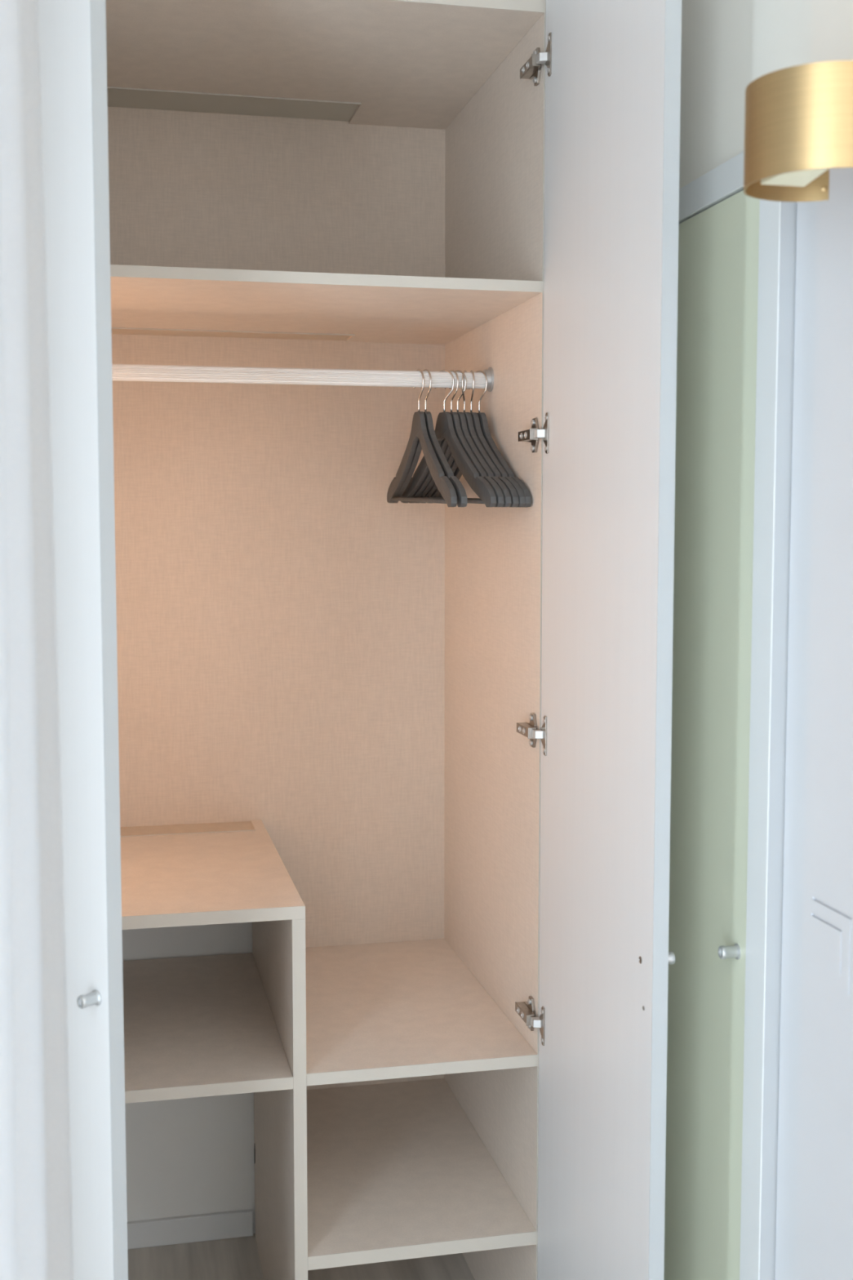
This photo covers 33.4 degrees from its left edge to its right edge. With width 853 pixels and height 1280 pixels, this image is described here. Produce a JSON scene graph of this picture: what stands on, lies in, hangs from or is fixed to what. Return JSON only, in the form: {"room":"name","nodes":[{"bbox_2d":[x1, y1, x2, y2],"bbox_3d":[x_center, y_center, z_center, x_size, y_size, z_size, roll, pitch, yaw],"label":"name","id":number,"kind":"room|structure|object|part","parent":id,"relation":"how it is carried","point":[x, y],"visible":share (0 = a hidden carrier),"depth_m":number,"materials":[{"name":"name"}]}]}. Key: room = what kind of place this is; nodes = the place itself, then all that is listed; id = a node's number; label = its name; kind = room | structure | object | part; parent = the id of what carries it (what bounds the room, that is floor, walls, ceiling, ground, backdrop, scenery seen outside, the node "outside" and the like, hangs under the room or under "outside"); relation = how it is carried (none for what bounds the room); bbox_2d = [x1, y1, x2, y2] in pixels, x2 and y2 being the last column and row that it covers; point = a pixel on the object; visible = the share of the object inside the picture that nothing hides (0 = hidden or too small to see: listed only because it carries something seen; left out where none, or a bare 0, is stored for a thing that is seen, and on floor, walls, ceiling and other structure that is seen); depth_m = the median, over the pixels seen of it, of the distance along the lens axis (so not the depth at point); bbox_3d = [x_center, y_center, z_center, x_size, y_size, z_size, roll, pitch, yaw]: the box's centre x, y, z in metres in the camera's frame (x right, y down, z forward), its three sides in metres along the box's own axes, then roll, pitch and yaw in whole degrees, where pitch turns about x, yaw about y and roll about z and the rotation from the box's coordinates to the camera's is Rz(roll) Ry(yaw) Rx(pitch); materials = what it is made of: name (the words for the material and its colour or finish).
{"room":"bedroom","nodes":[
{"label":"bedroom","id":0,"kind":"room"},
{"bbox_2d":[121,922,255,1233],"bbox_3d":[0.519,-0.273,2.690,3.020,2.652,0.108,-1,5,-12],"label":"wall","id":1,"kind":"structure","parent":0,"point":[187,1156],"depth_m":2.52,"materials":[{"name":"white paint"}]},
{"bbox_2d":[127,1208,253,1248],"bbox_3d":[-0.539,1.050,2.502,0.468,0.046,0.010,-1,5,-12],"label":"baseboard","id":2,"kind":"structure","parent":1,"relation":"attached to","point":[234,1224],"depth_m":2.52,"materials":[{"name":"white wood"}]},
{"bbox_2d":[127,1233,475,1279],"bbox_3d":[1.075,1.283,0.291,3.020,0.060,5.300,-1,5,-12],"label":"floor","id":3,"kind":"structure","parent":0,"point":[236,1258],"depth_m":2.44,"materials":[{"name":"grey wood"}]},
{"bbox_2d":[37,0,681,1279],"bbox_3d":[-0.228,-0.211,1.947,0.999,2.650,1.019,-1,5,-12],"label":"wardrobe","id":4,"kind":"object","parent":3,"relation":"on","point":[423,749],"visible":1,"depth_m":2.10,"materials":[{"name":"wood"}]},
{"bbox_3d":[-0.490,0.111,1.646,0.426,1.977,0.018,4,6,42],"label":"door","id":5,"kind":"part","parent":4,"relation":"part of","materials":[{"name":"white laminate"}]},
{"bbox_3d":[-0.362,0.385,1.523,0.017,0.017,0.021,4,6,42],"label":"knob","id":6,"kind":"part","parent":4,"relation":"part of","materials":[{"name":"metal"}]},
{"bbox_2d":[122,952,293,1090],"bbox_3d":[-0.474,0.586,2.175,0.470,0.017,0.579,-1,5,-12],"label":"shelf","id":7,"kind":"object","parent":4,"relation":"attached to","point":[199,1023],"depth_m":2.13,"materials":[{"name":"laminate"}]},
{"bbox_3d":[-0.368,0.085,2.459,0.818,1.975,0.008,-1,5,-12],"label":"panel","id":8,"kind":"part","parent":4,"relation":"part of","materials":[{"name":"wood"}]},
{"bbox_3d":[-0.300,-0.394,2.111,0.816,0.024,0.024,-1,5,-12],"label":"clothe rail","id":9,"kind":"part","parent":4,"relation":"part of","materials":[{"name":"white metal"}]},
{"bbox_3d":[-0.304,-0.865,2.094,0.818,0.022,0.579,-1,5,-12],"label":"panel","id":10,"kind":"part","parent":4,"relation":"part of","materials":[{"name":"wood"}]},
{"bbox_2d":[110,276,541,344],"bbox_3d":[-0.304,-0.495,2.124,0.818,0.015,0.579,-1,5,-12],"label":"shelf","id":11,"kind":"object","parent":4,"relation":"attached to","point":[145,310],"depth_m":2.08,"materials":[{"name":"laminate"}]},
{"bbox_2d":[306,1078,535,1256],"bbox_3d":[-0.066,0.837,2.285,0.329,0.019,0.579,-1,5,-12],"label":"shelf","id":12,"kind":"object","parent":4,"relation":"attached to","point":[396,1166],"depth_m":2.21,"materials":[{"name":"laminate"}]},
{"bbox_2d":[305,938,537,1083],"bbox_3d":[-0.066,0.576,2.264,0.329,0.017,0.579,-1,5,-12],"label":"shelf","id":13,"kind":"object","parent":4,"relation":"attached to","point":[377,1009],"depth_m":2.18,"materials":[{"name":"laminate"}]},
{"bbox_2d":[386,368,457,506],"bbox_3d":[-0.012,-0.311,2.182,0.010,0.207,0.472,-1,6,-12],"label":"clothes hanger","id":14,"kind":"object","parent":4,"relation":"hanging from","point":[445,486],"visible":0.93,"depth_m":2.15,"materials":[{"name":"black plastic"}]},
{"bbox_2d":[393,368,467,506],"bbox_3d":[-0.002,-0.311,2.184,0.011,0.207,0.472,-1,6,-13],"label":"clothes hanger","id":15,"kind":"object","parent":4,"relation":"hanging from","point":[462,501],"visible":0.53,"depth_m":2.13,"materials":[{"name":"black plastic"}]},
{"bbox_2d":[400,369,496,506],"bbox_3d":[0.026,-0.312,2.191,0.025,0.207,0.472,-1,6,-16],"label":"clothes hanger","id":16,"kind":"object","parent":4,"relation":"hanging from","point":[444,428],"visible":0.83,"depth_m":2.14,"materials":[{"name":"black plastic"}]},
{"bbox_2d":[408,369,504,506],"bbox_3d":[0.038,-0.312,2.193,0.014,0.207,0.472,-1,6,-17],"label":"clothes hanger","id":17,"kind":"object","parent":4,"relation":"hanging from","point":[500,497],"visible":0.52,"depth_m":2.14,"materials":[{"name":"black plastic"}]},
{"bbox_2d":[414,369,511,506],"bbox_3d":[0.047,-0.312,2.195,0.019,0.207,0.472,-1,6,-17],"label":"clothes hanger","id":18,"kind":"object","parent":4,"relation":"hanging from","point":[507,497],"visible":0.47,"depth_m":2.13,"materials":[{"name":"black plastic"}]},
{"bbox_2d":[420,369,519,506],"bbox_3d":[0.059,-0.312,2.198,0.020,0.207,0.472,-1,6,-17],"label":"clothes hanger","id":19,"kind":"object","parent":4,"relation":"hanging from","point":[514,497],"visible":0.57,"depth_m":2.13,"materials":[{"name":"black plastic"}]},
{"bbox_2d":[430,370,525,507],"bbox_3d":[0.069,-0.313,2.200,0.009,0.207,0.472,-1,6,-16],"label":"clothes hanger","id":20,"kind":"object","parent":4,"relation":"hanging from","point":[475,418],"visible":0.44,"depth_m":2.13,"materials":[{"name":"black plastic"}]},
{"bbox_2d":[437,370,531,507],"bbox_3d":[0.081,-0.313,2.203,0.017,0.207,0.472,-1,6,-15],"label":"clothes hanger","id":21,"kind":"object","parent":4,"relation":"hanging from","point":[482,415],"visible":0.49,"depth_m":2.14,"materials":[{"name":"black plastic"}]},
{"bbox_3d":[0.103,0.101,2.267,0.018,1.976,0.587,-1,5,-12],"label":"panel","id":22,"kind":"part","parent":4,"relation":"part of","materials":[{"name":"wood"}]},
{"bbox_3d":[0.141,0.535,2.038,0.013,0.016,0.062,-1,5,-12],"label":"arm","id":23,"kind":"part","parent":4,"relation":"part of","materials":[{"name":"silver metal"}]},
{"bbox_3d":[0.141,0.127,2.005,0.013,0.016,0.062,-1,5,-12],"label":"arm","id":24,"kind":"part","parent":4,"relation":"part of","materials":[{"name":"silver metal"}]},
{"bbox_3d":[0.141,-0.284,1.972,0.013,0.016,0.062,-1,5,-12],"label":"arm","id":25,"kind":"part","parent":4,"relation":"part of","materials":[{"name":"silver metal"}]},
{"bbox_3d":[0.148,0.534,2.046,0.004,0.047,0.046,-1,5,-12],"label":"mounting plate","id":26,"kind":"part","parent":4,"relation":"part of","materials":[{"name":"silver metal"}]},
{"bbox_3d":[0.141,-0.778,1.931,0.013,0.016,0.062,-1,5,-12],"label":"arm","id":27,"kind":"part","parent":4,"relation":"part of","materials":[{"name":"silver metal"}]},
{"bbox_3d":[0.148,0.127,2.013,0.004,0.047,0.046,-1,5,-12],"label":"mounting plate","id":28,"kind":"part","parent":4,"relation":"part of","materials":[{"name":"silver metal"}]},
{"bbox_3d":[0.148,-0.284,1.979,0.004,0.047,0.046,-1,5,-12],"label":"mounting plate","id":29,"kind":"part","parent":4,"relation":"part of","materials":[{"name":"silver metal"}]},
{"bbox_3d":[0.148,-0.779,1.939,0.004,0.047,0.046,-1,5,-12],"label":"mounting plate","id":30,"kind":"part","parent":4,"relation":"part of","materials":[{"name":"silver metal"}]},
{"bbox_3d":[0.214,0.101,1.767,0.018,1.977,0.426,-1,5,-12],"label":"door","id":31,"kind":"part","parent":4,"relation":"part of","materials":[{"name":"white laminate"}]},
{"bbox_3d":[0.271,0.363,1.619,0.021,0.017,0.017,-1,5,-12],"label":"knob","id":32,"kind":"part","parent":4,"relation":"part of","materials":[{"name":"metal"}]},
{"bbox_2d":[679,0,852,189],"bbox_3d":[1.231,-0.203,1.835,1.800,2.652,1.874,-1,5,-12],"label":"wall","id":33,"kind":"structure","parent":0,"point":[727,45],"depth_m":1.62,"materials":[{"name":"beige paint"}]},
{"bbox_2d":[678,151,744,224],"bbox_3d":[0.405,-0.504,1.354,0.010,0.038,1.260,-1,5,-12],"label":"trim","id":34,"kind":"structure","parent":33,"relation":"attached to","point":[726,180],"depth_m":1.66,"materials":[{"name":"white paint"}]},
{"bbox_2d":[663,190,759,1279],"bbox_3d":[0.319,0.300,1.800,0.041,1.634,0.402,-1,5,-12],"label":"door","id":35,"kind":"structure","parent":33,"relation":"in","point":[718,246],"depth_m":1.70,"materials":[{"name":"green paint"}]},
{"bbox_3d":[0.347,0.358,1.630,0.021,0.018,0.018,-1,5,-12],"label":"knob","id":36,"kind":"part","parent":35,"relation":"part of","materials":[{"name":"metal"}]},
{"bbox_2d":[739,199,781,1279],"bbox_3d":[0.366,0.322,1.578,0.002,1.646,0.048,-1,5,-12],"label":"trim","id":37,"kind":"structure","parent":33,"relation":"attached to","point":[770,211],"depth_m":1.56,"materials":[{"name":"white wood"}]},
{"bbox_2d":[760,201,797,1279],"bbox_3d":[0.386,0.322,1.582,0.038,1.646,0.048,-1,5,-12],"label":"trim","id":38,"kind":"structure","parent":33,"relation":"attached to","point":[788,209],"depth_m":1.54,"materials":[{"name":"grey paint"}]},
{"bbox_2d":[743,60,852,201],"bbox_3d":[0.357,-0.440,1.243,0.154,0.086,0.135,-1,5,-12],"label":"wall lamp","id":39,"kind":"object","parent":33,"relation":"attached to","point":[798,119],"visible":1,"depth_m":1.19,"materials":[{"name":"gold metal"}]},
{"bbox_2d":[760,168,829,186],"bbox_3d":[0.323,-0.438,1.214,0.042,0.080,0.080,-1,5,-12],"label":"diffuser","id":40,"kind":"object","parent":39,"relation":"attached to","point":[800,177],"depth_m":1.23,"materials":[{"name":"white plastic"}]},
{"bbox_2d":[774,167,852,1279],"bbox_3d":[0.482,0.349,1.217,0.035,1.636,0.702,-1,5,-12],"label":"door","id":41,"kind":"structure","parent":33,"relation":"in","point":[814,1236],"depth_m":1.47,"materials":[{"name":"white wood"}]},
{"bbox_3d":[-0.338,-0.043,-0.143,0.120,2.652,5.074,-1,5,-12],"label":"wall","id":42,"kind":"structure","parent":0,"visible":0},
{"bbox_3d":[-0.040,-1.276,-0.575,0.019,0.020,3.700,-1,5,-12],"label":"curtain rod","id":43,"kind":"object","parent":42,"relation":"attached to","visible":0},
{"bbox_2d":[0,0,73,1279],"bbox_3d":[-0.310,-0.090,0.813,0.136,2.552,0.525,-1,5,-7],"label":"curtain","id":44,"kind":"object","parent":43,"relation":"hanging from","point":[36,1239],"visible":1,"depth_m":0.96,"materials":[{"name":"white fabric"}]}
]}

